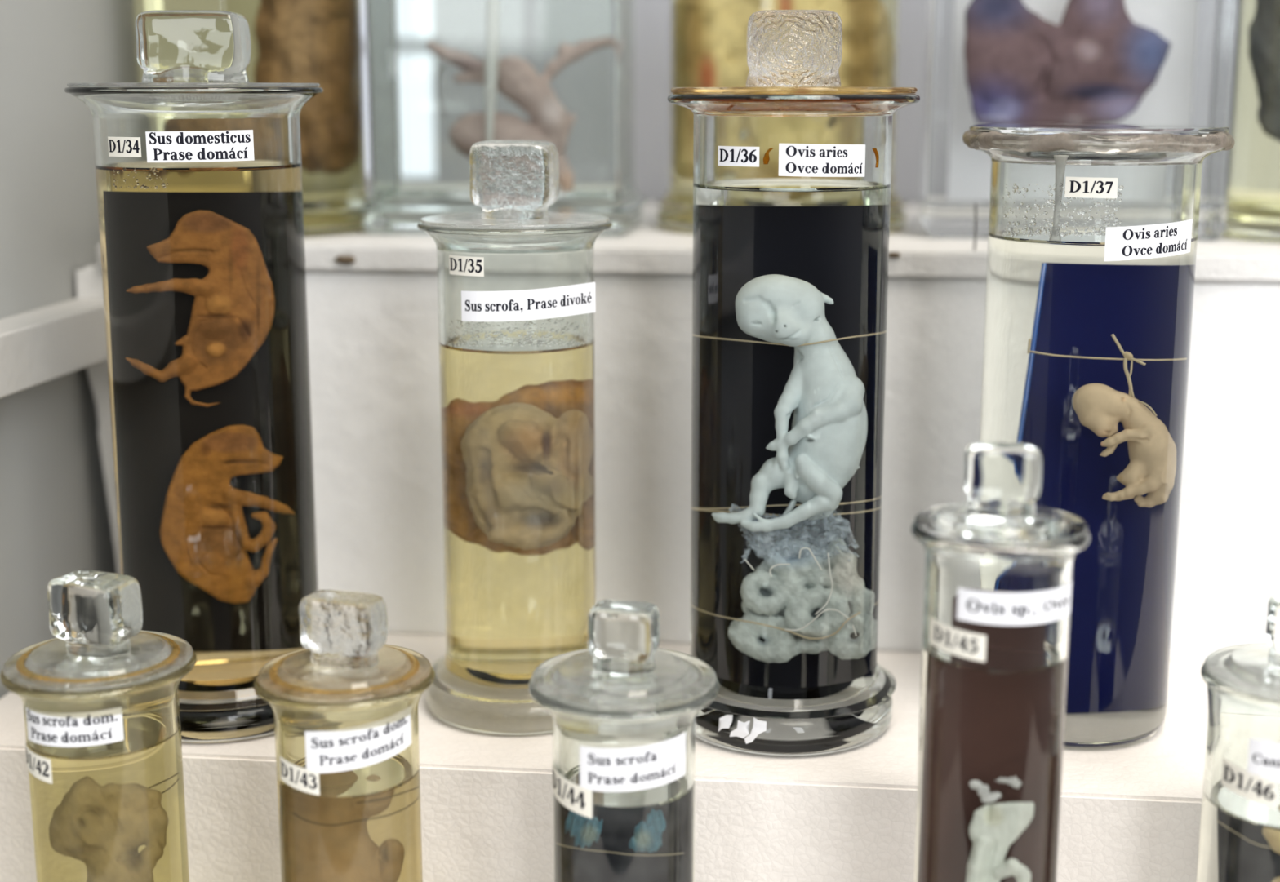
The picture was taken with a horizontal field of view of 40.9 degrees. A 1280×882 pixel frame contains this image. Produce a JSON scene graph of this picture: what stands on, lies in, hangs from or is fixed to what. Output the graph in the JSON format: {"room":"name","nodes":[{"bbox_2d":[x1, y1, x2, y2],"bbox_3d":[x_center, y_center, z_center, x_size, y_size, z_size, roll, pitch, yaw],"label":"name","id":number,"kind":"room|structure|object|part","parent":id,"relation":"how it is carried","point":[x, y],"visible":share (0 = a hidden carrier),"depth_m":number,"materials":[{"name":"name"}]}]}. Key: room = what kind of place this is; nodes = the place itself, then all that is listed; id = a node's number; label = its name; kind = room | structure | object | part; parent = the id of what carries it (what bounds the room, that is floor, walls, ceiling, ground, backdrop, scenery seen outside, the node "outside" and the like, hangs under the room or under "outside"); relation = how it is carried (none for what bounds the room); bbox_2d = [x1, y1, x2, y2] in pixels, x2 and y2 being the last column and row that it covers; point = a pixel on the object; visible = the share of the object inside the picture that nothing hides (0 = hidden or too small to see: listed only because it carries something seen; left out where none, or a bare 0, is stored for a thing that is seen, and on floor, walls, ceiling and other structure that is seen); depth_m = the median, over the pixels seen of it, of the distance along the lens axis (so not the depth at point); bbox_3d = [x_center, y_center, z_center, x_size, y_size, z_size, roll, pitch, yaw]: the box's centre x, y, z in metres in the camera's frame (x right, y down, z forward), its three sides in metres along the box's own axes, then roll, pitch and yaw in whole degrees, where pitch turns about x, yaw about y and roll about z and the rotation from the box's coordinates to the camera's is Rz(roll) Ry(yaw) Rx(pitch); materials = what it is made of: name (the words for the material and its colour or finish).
{"room":"anatomy museum","nodes":[
{"label":"anatomy museum","id":0,"kind":"room"},
{"bbox_2d":[0,0,137,699],"bbox_3d":[-0.323,-0.196,0.778,0.020,0.950,0.920,1,12,6],"label":"wall","id":1,"kind":"structure","parent":0,"point":[55,520],"depth_m":0.88,"materials":[{"name":"white paint"}]},
{"bbox_2d":[0,298,106,398],"bbox_3d":[-0.314,-0.015,0.688,0.027,0.029,0.575,1,12,6],"label":"shelf","id":2,"kind":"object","parent":1,"relation":"attached to","point":[38,346],"depth_m":0.83,"materials":[{"name":"white paint"}]},
{"bbox_2d":[360,0,924,204],"bbox_3d":[0.228,-0.278,1.180,1.022,0.950,0.020,1,12,6],"label":"wall","id":3,"kind":"structure","parent":0,"point":[651,18],"depth_m":1.20,"materials":[{"name":"white paint"}]},
{"bbox_2d":[363,0,371,174],"bbox_3d":[-0.166,-0.399,1.201,0.061,0.421,0.012,1,12,6],"label":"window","id":4,"kind":"structure","parent":3,"relation":"in","point":[365,39],"depth_m":1.23,"materials":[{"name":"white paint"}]},
{"bbox_3d":[-0.167,-0.399,1.199,0.061,0.421,0.008,1,12,6],"label":"frame","id":5,"kind":"part","parent":4,"relation":"part of","materials":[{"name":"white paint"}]},
{"bbox_3d":[0.161,0.294,0.833,1.052,0.030,0.940,1,12,6],"label":"floor","id":6,"kind":"structure","parent":0,"visible":0},
{"bbox_2d":[0,569,196,881],"bbox_3d":[-0.216,0.176,0.705,0.075,0.251,0.075,2,12,12],"label":"jar","id":7,"kind":"object","parent":6,"relation":"on","point":[100,698],"visible":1,"depth_m":0.67,"materials":[{"name":"clear glass"}]},
{"bbox_3d":[-0.217,0.069,0.683,0.034,0.031,0.022,5,13,22],"label":"knob","id":8,"kind":"part","parent":7,"relation":"part of","materials":[{"name":"clear glass"}]},
{"bbox_3d":[-0.216,0.086,0.686,0.073,0.006,0.073,1,12,6],"label":"lid","id":9,"kind":"part","parent":7,"relation":"part of","materials":[{"name":"clear glass"}]},
{"bbox_2d":[254,589,434,881],"bbox_3d":[-0.117,0.181,0.696,0.070,0.246,0.070,-5,12,-21],"label":"jar","id":10,"kind":"object","parent":6,"relation":"on","point":[344,705],"visible":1,"depth_m":0.66,"materials":[{"name":"clear glass"}]},
{"bbox_3d":[-0.117,0.074,0.674,0.033,0.028,0.018,4,12,18],"label":"knob","id":11,"kind":"part","parent":10,"relation":"part of","materials":[{"name":"clear glass"}]},
{"bbox_3d":[-0.117,0.089,0.677,0.068,0.006,0.068,1,12,6],"label":"lid","id":12,"kind":"part","parent":10,"relation":"part of","materials":[{"name":"clear glass"}]},
{"bbox_2d":[0,633,1208,881],"bbox_3d":[0.203,0.169,0.990,0.988,0.151,0.527,1,12,6],"label":"shelf","id":13,"kind":"object","parent":6,"relation":"on","point":[1132,814],"visible":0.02,"depth_m":0.75,"materials":[{"name":"white"}]},
{"bbox_2d":[64,9,323,743],"bbox_3d":[-0.197,-0.032,0.787,0.115,0.323,0.115,1,12,6],"label":"jar","id":14,"kind":"object","parent":13,"relation":"on","point":[199,190],"visible":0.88,"depth_m":0.75,"materials":[{"name":"clear glass"}]},
{"bbox_3d":[-0.197,-0.174,0.758,0.048,0.032,0.031,1,12,6],"label":"knob","id":15,"kind":"part","parent":14,"relation":"part of","materials":[{"name":"clear glass"}]},
{"bbox_3d":[-0.197,-0.158,0.761,0.109,0.002,0.109,4,12,19],"label":"lid","id":16,"kind":"part","parent":14,"relation":"part of","materials":[{"name":"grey glass"}]},
{"bbox_2d":[417,139,612,735],"bbox_3d":[-0.057,-0.004,0.796,0.091,0.267,0.091,1,12,6],"label":"jar","id":17,"kind":"object","parent":13,"relation":"on","point":[516,284],"visible":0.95,"depth_m":0.77,"materials":[{"name":"clear glass"}]},
{"bbox_3d":[-0.057,-0.118,0.773,0.038,0.035,0.029,1,12,6],"label":"knob","id":18,"kind":"part","parent":17,"relation":"part of","materials":[{"name":"clear glass"}]},
{"bbox_3d":[-0.057,-0.100,0.776,0.086,0.002,0.086,-1,12,-3],"label":"lid","id":19,"kind":"part","parent":17,"relation":"part of","materials":[{"name":"clear glass"}]},
{"bbox_2d":[75,203,1279,662],"bbox_3d":[0.211,-0.025,1.039,0.992,0.210,0.352,1,12,6],"label":"foam riser","id":20,"kind":"object","parent":13,"relation":"on","point":[373,320],"visible":0.44,"depth_m":0.89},
{"bbox_2d":[132,0,370,237],"bbox_3d":[-0.218,-0.222,0.960,0.142,0.208,0.142,-4,12,-17],"label":"jar","id":21,"kind":"object","parent":20,"relation":"on","point":[320,42],"visible":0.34,"depth_m":0.93,"materials":[{"name":"clear glass"}]},
{"bbox_2d":[333,255,355,265],"bbox_3d":[-0.153,-0.094,0.886,0.012,0.005,0.005,1,12,6],"label":"grit","id":22,"kind":"object","parent":20,"relation":"on","point":[341,260],"visible":1,"depth_m":0.88,"materials":[{"name":"brown"}]},
{"bbox_2d":[353,0,649,236],"bbox_3d":[-0.076,-0.224,0.965,0.155,0.208,0.104,1,12,6],"label":"jar","id":23,"kind":"object","parent":20,"relation":"on","point":[446,77],"visible":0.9,"depth_m":0.93,"materials":[{"name":"clear glass"}]},
{"bbox_2d":[654,0,909,234],"bbox_3d":[0.082,-0.226,0.974,0.146,0.210,0.146,1,12,6],"label":"jar","id":24,"kind":"object","parent":20,"relation":"on","point":[708,48],"visible":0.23,"depth_m":0.93,"materials":[{"name":"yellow glass"}]},
{"bbox_2d":[888,252,900,258],"bbox_3d":[0.126,-0.092,0.854,0.007,0.003,0.003,1,12,6],"label":"grit","id":25,"kind":"object","parent":20,"relation":"on","point":[892,255],"visible":0.86,"depth_m":0.85,"materials":[{"name":"brown"}]},
{"bbox_2d":[973,203,977,250],"bbox_3d":[0.167,-0.105,0.854,0.002,0.027,0.001,1,12,6],"label":"pin","id":26,"kind":"object","parent":20,"relation":"on","point":[975,204],"visible":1,"depth_m":0.85,"materials":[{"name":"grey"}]},
{"bbox_2d":[918,0,1241,240],"bbox_3d":[0.236,-0.214,0.931,0.161,0.204,0.083,1,12,6],"label":"jar","id":27,"kind":"object","parent":20,"relation":"on","point":[1175,62],"visible":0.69,"depth_m":0.90,"materials":[{"name":"clear glass"}]},
{"bbox_2d":[1223,0,1279,242],"bbox_3d":[0.381,-0.210,0.916,0.141,0.202,0.141,1,12,6],"label":"jar","id":28,"kind":"object","parent":20,"relation":"on","point":[1253,210],"visible":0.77,"depth_m":0.90,"materials":[{"name":"clear glass"}]},
{"bbox_2d":[667,9,919,756],"bbox_3d":[0.067,-0.028,0.771,0.113,0.322,0.113,1,12,6],"label":"jar","id":29,"kind":"object","parent":13,"relation":"on","point":[792,166],"visible":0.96,"depth_m":0.74,"materials":[{"name":"clear glass"}]},
{"bbox_3d":[0.067,-0.153,0.745,0.107,0.003,0.107,1,12,6],"label":"lid","id":30,"kind":"part","parent":29,"relation":"part of","materials":[{"name":"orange glass"}]},
{"bbox_3d":[0.067,-0.170,0.742,0.041,0.033,0.032,1,12,6],"label":"knob","id":31,"kind":"part","parent":29,"relation":"part of","materials":[{"name":"clear glass"}]},
{"bbox_2d":[962,123,1234,751],"bbox_3d":[0.200,-0.002,0.778,0.115,0.278,0.115,1,12,6],"label":"jar","id":32,"kind":"object","parent":13,"relation":"on","point":[1093,230],"visible":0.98,"depth_m":0.74,"materials":[{"name":"clear glass"}]},
{"bbox_3d":[0.200,-0.137,0.751,0.110,0.003,0.110,1,12,6],"label":"lid","id":33,"kind":"part","parent":32,"relation":"part of","materials":[{"name":"clear glass"}]},
{"bbox_2d":[528,599,719,881],"bbox_3d":[-0.006,0.183,0.686,0.074,0.245,0.074,2,12,12],"label":"jar","id":34,"kind":"object","parent":6,"relation":"on","point":[624,708],"visible":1,"depth_m":0.65,"materials":[{"name":"clear glass"}]},
{"bbox_3d":[-0.006,0.090,0.667,0.072,0.006,0.072,1,12,6],"label":"lid","id":35,"kind":"part","parent":34,"relation":"part of","materials":[{"name":"clear glass"}]},
{"bbox_3d":[-0.006,0.076,0.664,0.026,0.026,0.018,3,12,14],"label":"knob","id":36,"kind":"part","parent":34,"relation":"part of","materials":[{"name":"clear glass"}]},
{"bbox_2d":[911,441,1090,881],"bbox_3d":[0.132,0.155,0.654,0.064,0.314,0.064,-1,12,-6],"label":"jar","id":37,"kind":"object","parent":6,"relation":"on","point":[999,562],"visible":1,"depth_m":0.62,"materials":[{"name":"clear glass"}]},
{"bbox_3d":[0.132,0.028,0.628,0.062,0.006,0.062,1,12,6],"label":"lid","id":38,"kind":"part","parent":37,"relation":"part of","materials":[{"name":"clear glass"}]},
{"bbox_3d":[0.132,0.014,0.626,0.027,0.026,0.018,1,12,6],"label":"knob","id":39,"kind":"part","parent":37,"relation":"part of","materials":[{"name":"clear glass"}]},
{"bbox_2d":[1195,593,1279,881],"bbox_3d":[0.250,0.183,0.670,0.070,0.252,0.070,1,12,6],"label":"jar","id":40,"kind":"object","parent":6,"relation":"on","point":[1239,835],"visible":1,"depth_m":0.64,"materials":[{"name":"clear glass"}]},
{"bbox_3d":[0.250,0.086,0.651,0.067,0.006,0.067,1,12,6],"label":"lid","id":41,"kind":"part","parent":40,"relation":"part of","materials":[{"name":"clear glass"}]},
{"bbox_3d":[0.249,0.072,0.648,0.023,0.026,0.018,1,12,6],"label":"knob","id":42,"kind":"part","parent":40,"relation":"part of","materials":[{"name":"clear glass"}]}
]}

